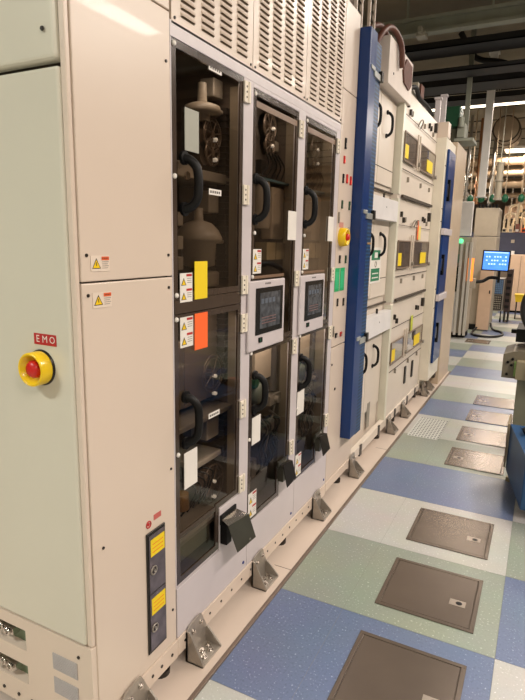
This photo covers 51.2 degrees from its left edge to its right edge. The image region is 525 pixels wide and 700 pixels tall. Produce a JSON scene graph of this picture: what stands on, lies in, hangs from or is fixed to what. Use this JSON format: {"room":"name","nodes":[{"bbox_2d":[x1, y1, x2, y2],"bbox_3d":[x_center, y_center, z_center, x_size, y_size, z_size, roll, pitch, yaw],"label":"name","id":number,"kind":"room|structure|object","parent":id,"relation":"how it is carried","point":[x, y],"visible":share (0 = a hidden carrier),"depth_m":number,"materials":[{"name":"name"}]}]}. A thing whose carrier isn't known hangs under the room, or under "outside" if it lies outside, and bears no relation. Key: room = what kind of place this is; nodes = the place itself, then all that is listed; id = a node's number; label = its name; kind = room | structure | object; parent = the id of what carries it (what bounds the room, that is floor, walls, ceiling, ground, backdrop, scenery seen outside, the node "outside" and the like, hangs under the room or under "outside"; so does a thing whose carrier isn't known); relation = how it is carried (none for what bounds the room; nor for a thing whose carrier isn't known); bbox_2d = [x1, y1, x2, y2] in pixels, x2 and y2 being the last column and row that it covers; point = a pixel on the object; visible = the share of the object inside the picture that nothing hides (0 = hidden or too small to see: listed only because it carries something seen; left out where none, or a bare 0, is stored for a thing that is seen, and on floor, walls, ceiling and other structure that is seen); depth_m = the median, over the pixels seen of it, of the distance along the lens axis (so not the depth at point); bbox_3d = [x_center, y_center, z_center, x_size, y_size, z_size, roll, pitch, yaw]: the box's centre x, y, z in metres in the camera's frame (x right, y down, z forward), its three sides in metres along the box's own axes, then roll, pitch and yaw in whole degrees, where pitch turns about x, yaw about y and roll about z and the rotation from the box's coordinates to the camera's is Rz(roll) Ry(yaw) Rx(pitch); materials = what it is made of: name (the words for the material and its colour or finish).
{"room":"factory floor","nodes":[
{"label":"factory floor","id":0,"kind":"room"},
{"bbox_2d":[194,310,524,699],"bbox_3d":[4.965,-0.656,12.148,12.000,0.100,34.000,7,12,26],"label":"floor","id":1,"kind":"structure","parent":0,"point":[299,646],"depth_m":2.64,"materials":[{"name":"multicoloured tile"}]},
{"bbox_2d":[0,0,177,699],"bbox_3d":[-1.046,-0.287,1.860,1.516,2.778,0.455,7,12,26],"label":"tall cabinet","id":2,"kind":"object","parent":1,"relation":"on","point":[88,584],"visible":0.99,"depth_m":1.53,"materials":[{"name":"metal"}]},
{"bbox_2d":[52,652,77,680],"bbox_3d":[-0.593,0.949,1.645,0.100,0.055,0.005,7,12,26],"label":"vent","id":3,"kind":"object","parent":2,"relation":"attached to","point":[64,665],"depth_m":1.64,"materials":[{"name":"grey metal"}]},
{"bbox_2d":[54,676,78,699],"bbox_3d":[-0.594,1.031,1.661,0.100,0.055,0.005,7,12,26],"label":"vent","id":4,"kind":"object","parent":2,"relation":"attached to","point":[65,688],"depth_m":1.66,"materials":[{"name":"grey metal"}]},
{"bbox_2d":[0,371,448,699],"bbox_3d":[-1.998,0.954,2.961,4.108,0.006,11.050,7,12,26],"label":"trim","id":5,"kind":"structure","parent":1,"relation":"on","point":[184,677],"depth_m":2.55,"materials":[{"name":"paint"}]},
{"bbox_2d":[121,676,157,699],"bbox_3d":[-0.383,1.144,1.766,0.074,0.150,0.130,7,12,26],"label":"bracket","id":6,"kind":"object","parent":5,"relation":"on","point":[138,690],"visible":1,"depth_m":1.78,"materials":[{"name":"metal"}]},
{"bbox_2d":[158,666,169,678],"bbox_3d":[-0.371,1.137,1.994,0.070,0.076,0.070,7,12,26],"label":"leveling foot","id":7,"kind":"object","parent":5,"relation":"on","point":[165,674],"visible":0.14,"depth_m":1.98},
{"bbox_2d":[186,613,220,668],"bbox_3d":[-0.221,1.086,2.076,0.074,0.150,0.130,7,12,26],"label":"bracket","id":8,"kind":"object","parent":5,"relation":"on","point":[202,644],"visible":1,"depth_m":2.08,"materials":[{"name":"metal"}]},
{"bbox_2d":[252,548,277,591],"bbox_3d":[0.014,1.002,2.528,0.074,0.150,0.130,7,12,26],"label":"bracket","id":9,"kind":"object","parent":5,"relation":"on","point":[264,575],"visible":1,"depth_m":2.53,"materials":[{"name":"metal"}]},
{"bbox_2d":[312,489,331,521],"bbox_3d":[0.344,0.884,3.162,0.074,0.150,0.130,7,12,26],"label":"bracket","id":10,"kind":"object","parent":5,"relation":"on","point":[321,510],"visible":1,"depth_m":3.14,"materials":[{"name":"metal"}]},
{"bbox_2d":[325,0,360,491],"bbox_3d":[0.093,-0.555,3.477,1.051,2.710,0.490,7,12,26],"label":"column","id":11,"kind":"structure","parent":5,"relation":"on","point":[338,455],"depth_m":3.12,"materials":[{"name":"beige metal"}]},
{"bbox_2d":[340,26,383,438],"bbox_3d":[0.472,-0.636,3.397,0.378,2.385,0.238,7,12,26],"label":"column","id":12,"kind":"structure","parent":11,"relation":"attached to","point":[370,75],"depth_m":3.25,"materials":[{"name":"metal"}]},
{"bbox_2d":[354,0,363,27],"bbox_3d":[0.564,-2.484,3.050,0.016,1.380,0.116,7,12,26],"label":"ladder","id":13,"kind":"object","parent":12,"relation":"on","point":[355,1],"visible":0.37,"depth_m":3.18,"materials":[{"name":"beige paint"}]},
{"bbox_2d":[348,452,363,478],"bbox_3d":[0.643,0.778,3.735,0.074,0.150,0.130,7,12,26],"label":"bracket","id":14,"kind":"object","parent":5,"relation":"on","point":[355,470],"visible":1,"depth_m":3.70,"materials":[{"name":"metal"}]},
{"bbox_2d":[386,414,398,434],"bbox_3d":[1.095,0.617,4.601,0.074,0.150,0.130,7,12,26],"label":"bracket","id":15,"kind":"object","parent":5,"relation":"on","point":[391,428],"visible":1,"depth_m":4.56,"materials":[{"name":"metal"}]},
{"bbox_2d":[350,35,437,457],"bbox_3d":[0.706,-0.812,4.669,1.029,2.800,2.220,7,12,26],"label":"tall cabinet","id":16,"kind":"object","parent":5,"relation":"on","point":[405,162],"visible":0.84,"depth_m":4.32,"materials":[{"name":"metal"}]},
{"bbox_2d":[367,0,376,28],"bbox_3d":[0.668,-2.464,3.217,0.016,1.480,0.116,7,12,26],"label":"ladder","id":17,"kind":"object","parent":16,"relation":"on","point":[369,20],"visible":0.35,"depth_m":3.31,"materials":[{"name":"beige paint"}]},
{"bbox_2d":[370,22,389,35],"bbox_3d":[0.748,-1.969,3.590,0.053,0.328,0.455,11,14,39],"label":"corrugated hose","id":18,"kind":"object","parent":16,"relation":"on","point":[379,25],"visible":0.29,"depth_m":3.54,"materials":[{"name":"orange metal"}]},
{"bbox_2d":[378,24,404,67],"bbox_3d":[0.817,-1.939,3.533,0.428,0.297,0.074,-10,16,-44],"label":"corrugated hose","id":19,"kind":"object","parent":16,"relation":"on","point":[389,27],"visible":0.74,"depth_m":3.57,"materials":[{"name":"brown plastic"}]},
{"bbox_2d":[402,59,412,90],"bbox_3d":[1.026,-1.962,3.912,0.027,0.180,0.260,7,12,26],"label":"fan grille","id":20,"kind":"object","parent":16,"relation":"attached to","point":[407,71],"depth_m":3.90,"materials":[{"name":"metal"}]},
{"bbox_2d":[412,85,433,116],"bbox_3d":[1.328,-2.074,4.553,0.065,0.070,0.947,7,12,26],"label":"corrugated hose","id":21,"kind":"object","parent":16,"relation":"on","point":[420,99],"visible":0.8,"depth_m":4.47,"materials":[{"name":"black plastic"}]},
{"bbox_2d":[400,400,410,417],"bbox_3d":[1.323,0.535,5.039,0.074,0.150,0.130,7,12,26],"label":"bracket","id":22,"kind":"object","parent":5,"relation":"on","point":[405,413],"visible":1,"depth_m":5.00,"materials":[{"name":"metal"}]},
{"bbox_2d":[420,381,429,396],"bbox_3d":[1.716,0.400,5.769,0.074,0.150,0.130,7,12,26],"label":"bracket","id":23,"kind":"object","parent":5,"relation":"on","point":[424,392],"visible":0.98,"depth_m":5.72,"materials":[{"name":"metal"}]},
{"bbox_2d":[426,380,434,390],"bbox_3d":[1.844,0.354,6.014,0.074,0.150,0.130,7,12,26],"label":"bracket","id":24,"kind":"object","parent":5,"relation":"on","point":[429,386],"visible":0.73,"depth_m":5.97,"materials":[{"name":"metal"}]},
{"bbox_2d":[417,122,466,388],"bbox_3d":[1.572,-0.994,6.242,1.135,2.695,1.360,7,12,26],"label":"tall cabinet","id":25,"kind":"object","parent":5,"relation":"on","point":[450,166],"visible":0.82,"depth_m":5.59,"materials":[{"name":"metal"}]},
{"bbox_2d":[434,97,442,121],"bbox_3d":[1.779,-2.328,5.589,0.070,0.458,0.070,7,12,26],"label":"support post","id":26,"kind":"object","parent":25,"relation":"on","point":[438,100],"visible":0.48,"depth_m":5.54,"materials":[{"name":"grey metal"}]},
{"bbox_2d":[440,94,448,121],"bbox_3d":[1.926,-2.458,5.853,0.070,0.498,0.070,7,12,26],"label":"support post","id":27,"kind":"object","parent":25,"relation":"on","point":[444,96],"visible":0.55,"depth_m":5.81,"materials":[{"name":"grey metal"}]},
{"bbox_2d":[446,106,476,146],"bbox_3d":[2.254,-2.508,6.251,0.340,0.460,0.389,7,12,26],"label":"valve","id":28,"kind":"object","parent":25,"relation":"on","point":[454,114],"visible":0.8,"depth_m":6.12,"materials":[{"name":"metal"}]},
{"bbox_2d":[167,0,346,655],"bbox_3d":[-0.347,-0.416,2.589,1.085,2.778,1.506,7,12,26],"label":"tall cabinet","id":29,"kind":"object","parent":1,"relation":"on","point":[256,86],"visible":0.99,"depth_m":2.25,"materials":[{"name":"grey metal"}]},
{"bbox_2d":[177,170,228,186],"bbox_3d":[-0.280,-0.650,2.071,0.215,0.035,0.260,7,12,26],"label":"shelf","id":30,"kind":"object","parent":29,"relation":"attached to","point":[220,178],"depth_m":2.08,"materials":[{"name":"beige metal"}]},
{"bbox_2d":[180,482,226,546],"bbox_3d":[-0.386,0.659,2.242,0.388,0.015,0.484,7,12,26],"label":"shelf","id":31,"kind":"object","parent":29,"relation":"attached to","point":[193,514],"depth_m":2.22,"materials":[{"name":"grey metal"}]},
{"bbox_2d":[179,399,231,434],"bbox_3d":[-0.361,0.250,2.186,0.320,0.020,0.415,7,12,26],"label":"shelf","id":32,"kind":"object","parent":29,"relation":"attached to","point":[186,415],"depth_m":2.19,"materials":[{"name":"grey metal"}]},
{"bbox_2d":[263,177,288,185],"bbox_3d":[-0.121,-0.757,2.460,0.350,0.010,0.400,7,12,26],"label":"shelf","id":33,"kind":"object","parent":29,"relation":"attached to","point":[271,182],"depth_m":2.49,"materials":[{"name":"grey metal"}]},
{"bbox_2d":[312,189,324,194],"bbox_3d":[0.102,-0.836,2.888,0.350,0.010,0.400,7,12,26],"label":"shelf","id":34,"kind":"object","parent":29,"relation":"attached to","point":[318,191],"depth_m":2.95,"materials":[{"name":"grey metal"}]},
{"bbox_2d":[187,371,450,699],"bbox_3d":[-0.162,1.171,2.045,0.017,0.009,11.050,7,12,26],"label":"trim","id":35,"kind":"structure","parent":1,"relation":"on","point":[225,655],"depth_m":2.56,"materials":[{"name":"metal"}]},
{"bbox_2d":[327,630,466,699],"bbox_3d":[0.493,1.199,1.972,0.410,0.006,0.404,7,12,26],"label":"floor hatch","id":36,"kind":"object","parent":1,"relation":"on","point":[381,668],"visible":1,"depth_m":2.01,"materials":[{"name":"metal"}]},
{"bbox_2d":[407,417,447,439],"bbox_3d":[1.435,0.675,4.743,0.245,0.003,0.550,7,12,26],"label":"floor grate","id":37,"kind":"object","parent":1,"relation":"on","point":[427,428],"depth_m":4.72,"materials":[{"name":"white metal"}]},
{"bbox_2d":[375,557,482,633],"bbox_3d":[0.768,1.101,2.500,0.410,0.006,0.404,7,12,26],"label":"floor hatch","id":38,"kind":"object","parent":1,"relation":"on","point":[451,599],"visible":1,"depth_m":2.48,"materials":[{"name":"metal"}]},
{"bbox_2d":[406,507,493,559],"bbox_3d":[1.044,1.003,3.029,0.410,0.006,0.404,7,12,26],"label":"floor hatch","id":39,"kind":"object","parent":1,"relation":"on","point":[471,537],"visible":1,"depth_m":3.01,"materials":[{"name":"metal"}]},
{"bbox_2d":[451,202,476,337],"bbox_3d":[3.396,-1.383,9.539,0.570,2.270,0.760,7,12,26],"label":"tall cabinet","id":40,"kind":"object","parent":1,"relation":"on","point":[466,251],"visible":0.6,"depth_m":9.21,"materials":[{"name":"grey metal"}]},
{"bbox_2d":[467,258,474,280],"bbox_3d":[3.489,-1.349,9.194,0.090,0.380,0.030,7,12,26],"label":"lamp","id":41,"kind":"object","parent":40,"relation":"attached to","point":[472,262],"depth_m":9.17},
{"bbox_2d":[469,250,510,287],"bbox_3d":[3.799,-1.351,9.186,0.612,0.639,0.146,3,11,11],"label":"monitor","id":42,"kind":"object","parent":40,"relation":"attached to","point":[492,260],"visible":0.96,"depth_m":9.15,"materials":[{"name":"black plastic"}]},
{"bbox_2d":[444,447,504,474],"bbox_3d":[1.577,0.814,4.047,0.395,0.006,0.385,7,12,26],"label":"floor hatch","id":43,"kind":"object","parent":1,"relation":"on","point":[458,457],"visible":0.84,"depth_m":4.03,"materials":[{"name":"metal"}]},
{"bbox_2d":[465,338,490,343],"bbox_3d":[3.590,-0.145,9.131,0.380,0.006,0.380,7,12,26],"label":"floor hatch","id":44,"kind":"object","parent":1,"relation":"on","point":[467,340],"visible":1,"depth_m":9.11,"materials":[{"name":"metal"}]},
{"bbox_2d":[456,426,506,447],"bbox_3d":[1.841,0.719,4.554,0.395,0.006,0.385,7,12,26],"label":"floor hatch","id":45,"kind":"object","parent":1,"relation":"on","point":[469,434],"visible":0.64,"depth_m":4.54,"materials":[{"name":"metal"}]},
{"bbox_2d":[468,204,501,329],"bbox_3d":[4.260,-1.592,10.533,0.420,2.330,0.965,7,12,26],"label":"tall cabinet","id":46,"kind":"object","parent":1,"relation":"on","point":[487,227],"visible":0.88,"depth_m":10.20,"materials":[{"name":"beige metal"}]},
{"bbox_2d":[470,323,503,337],"bbox_3d":[4.107,-0.366,9.980,0.547,0.141,1.095,7,12,26],"label":"hose","id":47,"kind":"object","parent":1,"relation":"on","point":[491,327],"visible":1,"depth_m":9.68,"materials":[{"name":"black rubber"}]},
{"bbox_2d":[465,409,512,426],"bbox_3d":[2.106,0.625,5.061,0.395,0.006,0.385,7,12,26],"label":"floor hatch","id":48,"kind":"object","parent":1,"relation":"on","point":[494,418],"visible":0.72,"depth_m":5.06,"materials":[{"name":"metal"}]},
{"bbox_2d":[460,232,524,307],"bbox_3d":[6.836,-2.032,14.105,3.700,1.920,0.820,7,12,26],"label":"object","id":49,"kind":"object","parent":1,"relation":"on","point":[514,242],"visible":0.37,"depth_m":13.92,"materials":[{"name":"grey metal"}]},
{"bbox_2d":[503,213,515,227],"bbox_3d":[6.297,-3.247,13.966,0.321,0.494,0.071,5,12,17],"label":"pipe","id":50,"kind":"object","parent":49,"relation":"on","point":[504,221],"visible":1,"depth_m":13.95,"materials":[{"name":"beige metal"}]},
{"bbox_2d":[506,204,522,231],"bbox_3d":[6.418,-3.356,13.964,0.345,0.713,0.100,5,12,16],"label":"pipe","id":51,"kind":"object","parent":49,"relation":"on","point":[513,205],"visible":0.91,"depth_m":13.94,"materials":[{"name":"beige metal"}]},
{"bbox_2d":[515,224,519,232],"bbox_3d":[6.430,-3.073,13.832,0.090,0.209,0.070,7,12,26],"label":"junction box","id":52,"kind":"object","parent":49,"relation":"on","point":[517,226],"visible":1,"depth_m":13.80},
{"bbox_2d":[511,217,524,231],"bbox_3d":[6.538,-3.204,14.009,0.321,0.404,0.071,5,12,17],"label":"pipe","id":53,"kind":"object","parent":49,"relation":"on","point":[512,224],"visible":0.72,"depth_m":14.00,"materials":[{"name":"beige metal"}]},
{"bbox_2d":[514,201,524,231],"bbox_3d":[6.565,-3.358,13.808,0.345,0.784,0.103,4,12,16],"label":"pipe","id":54,"kind":"object","parent":49,"relation":"on","point":[523,202],"visible":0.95,"depth_m":13.79,"materials":[{"name":"beige metal"}]},
{"bbox_2d":[519,211,524,232],"bbox_3d":[6.685,-3.245,13.844,0.321,0.554,0.071,5,12,17],"label":"pipe","id":55,"kind":"object","parent":49,"relation":"on","point":[523,213],"visible":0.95,"depth_m":13.87,"materials":[{"name":"beige metal"}]},
{"bbox_2d":[473,395,514,409],"bbox_3d":[2.370,0.530,5.569,0.395,0.006,0.385,7,12,26],"label":"floor hatch","id":56,"kind":"object","parent":1,"relation":"on","point":[489,401],"visible":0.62,"depth_m":5.56,"materials":[{"name":"metal"}]},
{"bbox_2d":[493,277,505,321],"bbox_3d":[4.933,-1.050,11.504,0.230,0.920,0.428,7,12,26],"label":"cart","id":57,"kind":"object","parent":1,"relation":"on","point":[499,293],"visible":0.82,"depth_m":11.30,"materials":[{"name":"black plastic"}]},
{"bbox_2d":[493,295,501,309],"bbox_3d":[4.841,-0.983,11.336,0.190,0.290,0.028,7,12,26],"label":"grille","id":58,"kind":"object","parent":57,"relation":"attached to","point":[497,304],"depth_m":11.32,"materials":[{"name":"black plastic"}]},
{"bbox_2d":[502,269,513,321],"bbox_3d":[5.215,-1.161,11.632,0.105,1.100,0.510,7,12,26],"label":"rack","id":59,"kind":"object","parent":1,"relation":"on","point":[509,281],"visible":0.95,"depth_m":11.42,"materials":[{"name":"black plastic"}]},
{"bbox_2d":[501,323,524,425],"bbox_3d":[2.100,0.318,4.176,0.515,0.950,0.680,7,12,26],"label":"lift column","id":60,"kind":"structure","parent":1,"relation":"on","point":[513,366],"depth_m":4.04,"materials":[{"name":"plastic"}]},
{"bbox_2d":[520,294,524,326],"bbox_3d":[2.140,-0.288,3.938,0.524,0.532,0.078,7,12,26],"label":"ring","id":61,"kind":"object","parent":60,"relation":"on","point":[522,306],"visible":1,"depth_m":4.02,"materials":[{"name":"black rubber"}]},
{"bbox_2d":[503,414,524,509],"bbox_3d":[2.122,0.777,3.267,1.270,0.400,0.800,7,12,26],"label":"cart","id":62,"kind":"object","parent":1,"relation":"on","point":[514,455],"visible":1,"depth_m":3.42,"materials":[{"name":"paint"}]},
{"bbox_2d":[510,254,524,312],"bbox_3d":[6.266,-1.629,13.397,0.440,1.380,0.710,7,12,26],"label":"cabinet","id":63,"kind":"object","parent":1,"relation":"on","point":[517,263],"visible":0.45,"depth_m":13.07,"materials":[{"name":"beige metal"}]},
{"bbox_2d":[514,293,523,318],"bbox_3d":[5.692,-0.963,12.112,0.260,0.545,0.340,7,12,26],"label":"bin","id":64,"kind":"object","parent":1,"relation":"on","point":[518,296],"visible":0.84,"depth_m":11.98,"materials":[{"name":"plastic"}]},
{"bbox_2d":[515,296,522,301],"bbox_3d":[5.696,-1.137,12.078,0.240,0.140,0.300,7,12,26],"label":"tub","id":65,"kind":"object","parent":64,"relation":"in","point":[517,298],"depth_m":11.96,"materials":[{"name":"yellow plastic"}]},
{"bbox_2d":[358,0,524,192],"bbox_3d":[6.155,-5.309,13.423,12.000,0.215,38.830,7,12,26],"label":"ceiling","id":66,"kind":"structure","parent":0,"point":[386,10],"depth_m":7.22,"materials":[{"name":"paint"}]},
{"bbox_2d":[362,0,524,40],"bbox_3d":[2.042,-3.525,5.606,12.000,0.445,0.120,7,12,26],"label":"girder","id":67,"kind":"object","parent":66,"relation":"hanging from","point":[513,12],"visible":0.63,"depth_m":5.61,"materials":[{"name":"grey metal"}]},
{"bbox_2d":[416,26,427,40],"bbox_3d":[1.670,-3.332,5.762,0.100,0.080,0.190,7,12,26],"label":"clamp","id":68,"kind":"object","parent":67,"relation":"attached to","point":[420,35],"visible":1,"depth_m":5.74,"materials":[{"name":"grey metal"}]},
{"bbox_2d":[463,115,473,201],"bbox_3d":[4.300,-3.967,11.421,0.096,1.750,0.096,7,12,26],"label":"pipe","id":69,"kind":"object","parent":66,"relation":"hanging from","point":[466,184],"visible":0.88,"depth_m":11.42,"materials":[{"name":"silver metal"}]},
{"bbox_2d":[464,29,476,137],"bbox_3d":[2.516,-3.226,6.660,0.077,1.400,0.077,7,12,26],"label":"strut","id":70,"kind":"object","parent":66,"relation":"hanging from","point":[474,31],"visible":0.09,"depth_m":6.66,"materials":[{"name":"grey metal"}]},
{"bbox_2d":[467,146,475,201],"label":"valve","id":71,"kind":"object","parent":66,"relation":"hanging from","point":[470,198],"depth_m":10.55,"materials":[{"name":"green metal"}]},
{"bbox_2d":[475,108,478,140],"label":"pipe","id":72,"kind":"object","parent":66,"relation":"hanging from","point":[478,108],"depth_m":10.35,"materials":[{"name":"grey metal"}]},
{"bbox_2d":[470,104,485,107],"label":"ceiling light","id":73,"kind":"object","parent":66,"relation":"hanging from","point":[475,106],"depth_m":8.89,"materials":[{"name":"white plastic"}]},
{"bbox_2d":[432,101,524,110],"bbox_3d":[3.719,-3.903,8.651,2.600,0.010,0.400,7,12,26],"label":"diffuser","id":74,"kind":"object","parent":73,"relation":"attached to","point":[521,102],"depth_m":8.74,"materials":[{"name":"white plastic"}]},
{"bbox_2d":[473,118,483,203],"bbox_3d":[4.634,-4.014,11.696,0.126,1.750,0.126,7,12,26],"label":"pipe","id":75,"kind":"object","parent":66,"relation":"hanging from","point":[482,119],"visible":0.52,"depth_m":11.67,"materials":[{"name":"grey metal"}]},
{"bbox_2d":[476,113,484,200],"bbox_3d":[4.376,-3.872,10.943,0.066,1.750,0.066,7,12,26],"label":"pipe","id":76,"kind":"object","parent":66,"relation":"hanging from","point":[484,113],"visible":0.37,"depth_m":10.95,"materials":[{"name":"silver metal"}]},
{"bbox_2d":[476,51,500,197],"bbox_3d":[3.206,-3.175,7.796,0.140,1.950,0.140,7,12,26],"label":"post","id":77,"kind":"object","parent":66,"relation":"hanging from","point":[490,98],"visible":0.84,"depth_m":7.79,"materials":[{"name":"grey metal"}]},
{"bbox_2d":[458,31,524,71],"bbox_3d":[3.213,-3.481,6.417,1.838,0.752,0.098,8,13,30],"label":"overhead cable","id":78,"kind":"object","parent":66,"relation":"hanging from","point":[461,34],"visible":0.44,"depth_m":6.69,"materials":[{"name":"black rubber"}]},
{"bbox_2d":[487,138,496,205],"bbox_3d":[5.066,-4.072,12.031,0.096,1.750,0.096,7,12,26],"label":"pipe","id":79,"kind":"object","parent":66,"relation":"hanging from","point":[495,141],"visible":0.63,"depth_m":12.03,"materials":[{"name":"silver metal"}]},
{"bbox_2d":[489,106,501,202],"bbox_3d":[4.395,-3.705,10.278,0.124,1.820,0.124,7,12,26],"label":"pipe","id":80,"kind":"object","parent":66,"relation":"hanging from","point":[491,197],"visible":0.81,"depth_m":10.31,"materials":[{"name":"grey metal"}]},
{"bbox_2d":[493,105,506,199],"bbox_3d":[4.246,-3.592,9.691,0.142,1.820,0.142,7,12,26],"label":"pipe","id":81,"kind":"object","parent":66,"relation":"hanging from","point":[499,180],"visible":0.97,"depth_m":9.75,"materials":[{"name":"silver metal"}]},
{"bbox_2d":[501,105,514,201],"bbox_3d":[4.591,-3.682,10.180,0.124,1.820,0.124,7,12,26],"label":"pipe","id":82,"kind":"object","parent":66,"relation":"hanging from","point":[504,197],"visible":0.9,"depth_m":10.22,"materials":[{"name":"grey metal"}]},
{"bbox_2d":[494,101,524,105],"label":"ceiling light","id":83,"kind":"object","parent":66,"relation":"hanging from","point":[500,104],"depth_m":8.67,"materials":[{"name":"white plastic"}]},
{"bbox_2d":[504,145,517,218],"bbox_3d":[6.627,-4.441,14.463,0.280,1.900,0.200,7,12,26],"label":"valve","id":84,"kind":"object","parent":66,"relation":"hanging from","point":[513,210],"visible":0.33,"depth_m":14.52,"materials":[{"name":"metal"}]},
{"bbox_2d":[504,122,524,152],"bbox_3d":[5.542,-4.597,11.800,0.560,0.590,0.560,7,12,26],"label":"ceiling light","id":85,"kind":"object","parent":66,"relation":"hanging from","point":[517,149],"visible":0.81,"depth_m":11.80,"materials":[{"name":"white plastic"}]},
{"bbox_2d":[505,148,524,152],"bbox_3d":[5.536,-4.312,11.856,0.500,0.010,0.500,7,12,26],"label":"diffuser","id":86,"kind":"object","parent":85,"relation":"attached to","point":[513,150],"depth_m":11.82,"materials":[{"name":"white plastic"}]},
{"bbox_2d":[515,190,524,208],"bbox_3d":[6.852,-4.537,14.328,0.280,1.650,0.200,7,12,26],"label":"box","id":87,"kind":"object","parent":66,"relation":"hanging from","point":[517,202],"visible":0.27,"depth_m":14.40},
{"bbox_2d":[518,161,524,201],"bbox_3d":[4.840,-3.652,10.056,0.124,1.820,0.124,7,12,26],"label":"valve","id":88,"kind":"object","parent":66,"relation":"hanging from","point":[521,197],"visible":1,"depth_m":10.17,"materials":[{"name":"green metal"}]},
{"bbox_2d":[463,191,524,232],"bbox_3d":[12.806,-5.547,26.695,12.000,4.200,0.200,7,12,26],"label":"wall","id":89,"kind":"structure","parent":0,"point":[501,205],"depth_m":26.89,"materials":[{"name":"paint"}]},
{"bbox_2d":[492,115,521,148],"bbox_3d":[4.833,-4.276,10.793,0.494,0.494,0.913,7,12,26],"label":"duct","id":90,"kind":"object","parent":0,"point":[516,133],"visible":0.9,"depth_m":10.43,"materials":[{"name":"metal"}]},
{"bbox_3d":[-0.418,-3.411,14.441,0.200,4.200,34.000,7,12,26],"label":"wall","id":91,"kind":"structure","parent":0,"visible":0},
{"bbox_2d":[405,29,524,61],"bbox_3d":[2.272,-3.381,6.101,12.000,0.070,0.350,7,12,26],"label":"cable tray","id":92,"kind":"object","parent":91,"relation":"attached to","point":[511,39],"visible":0.18,"depth_m":6.04,"materials":[{"name":"black metal"}]},
{"bbox_2d":[412,59,524,82],"bbox_3d":[2.440,-3.287,6.460,12.000,0.054,0.300,7,12,26],"label":"cable tray","id":93,"kind":"object","parent":91,"relation":"attached to","point":[518,65],"visible":0.17,"depth_m":6.41,"materials":[{"name":"black metal"}]},
{"bbox_2d":[420,72,524,96],"bbox_3d":[2.818,-3.493,7.168,12.000,0.100,0.450,7,12,26],"label":"cable tray","id":94,"kind":"object","parent":91,"relation":"attached to","point":[515,79],"visible":0.18,"depth_m":7.11,"materials":[{"name":"black metal"}]},
{"bbox_2d":[424,89,524,108],"bbox_3d":[3.263,-3.676,8.016,12.000,0.070,0.400,7,12,26],"label":"cable tray","id":95,"kind":"object","parent":91,"relation":"attached to","point":[518,95],"visible":0.19,"depth_m":7.95,"materials":[{"name":"black metal"}]},
{"bbox_2d":[463,192,524,199],"bbox_3d":[5.935,-3.758,13.351,12.000,0.180,0.180,7,12,26],"label":"pipe","id":96,"kind":"object","parent":91,"relation":"attached to","point":[510,195],"visible":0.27,"depth_m":13.27,"materials":[{"name":"silver metal"}]},
{"bbox_2d":[464,177,524,189],"bbox_3d":[5.643,-3.868,12.740,12.000,0.330,0.330,7,12,26],"label":"pipe","id":97,"kind":"object","parent":91,"relation":"attached to","point":[515,182],"visible":0.19,"depth_m":12.62,"materials":[{"name":"silver metal"}]},
{"bbox_2d":[465,165,523,178],"bbox_3d":[6.130,-4.450,13.578,12.000,0.360,0.360,7,12,26],"label":"pipe","id":98,"kind":"object","parent":91,"relation":"attached to","point":[511,167],"visible":0.12,"depth_m":13.51,"materials":[{"name":"silver metal"}]},
{"bbox_2d":[465,168,524,177],"bbox_3d":[5.533,-4.023,12.483,12.000,0.210,0.210,7,12,26],"label":"pipe","id":99,"kind":"object","parent":91,"relation":"attached to","point":[510,172],"visible":0.24,"depth_m":12.39,"materials":[{"name":"silver metal"}]},
{"bbox_2d":[466,154,524,166],"bbox_3d":[5.493,-4.252,12.347,12.000,0.270,0.270,7,12,26],"label":"pipe","id":100,"kind":"object","parent":91,"relation":"attached to","point":[519,160],"visible":0.22,"depth_m":12.28,"materials":[{"name":"silver metal"}]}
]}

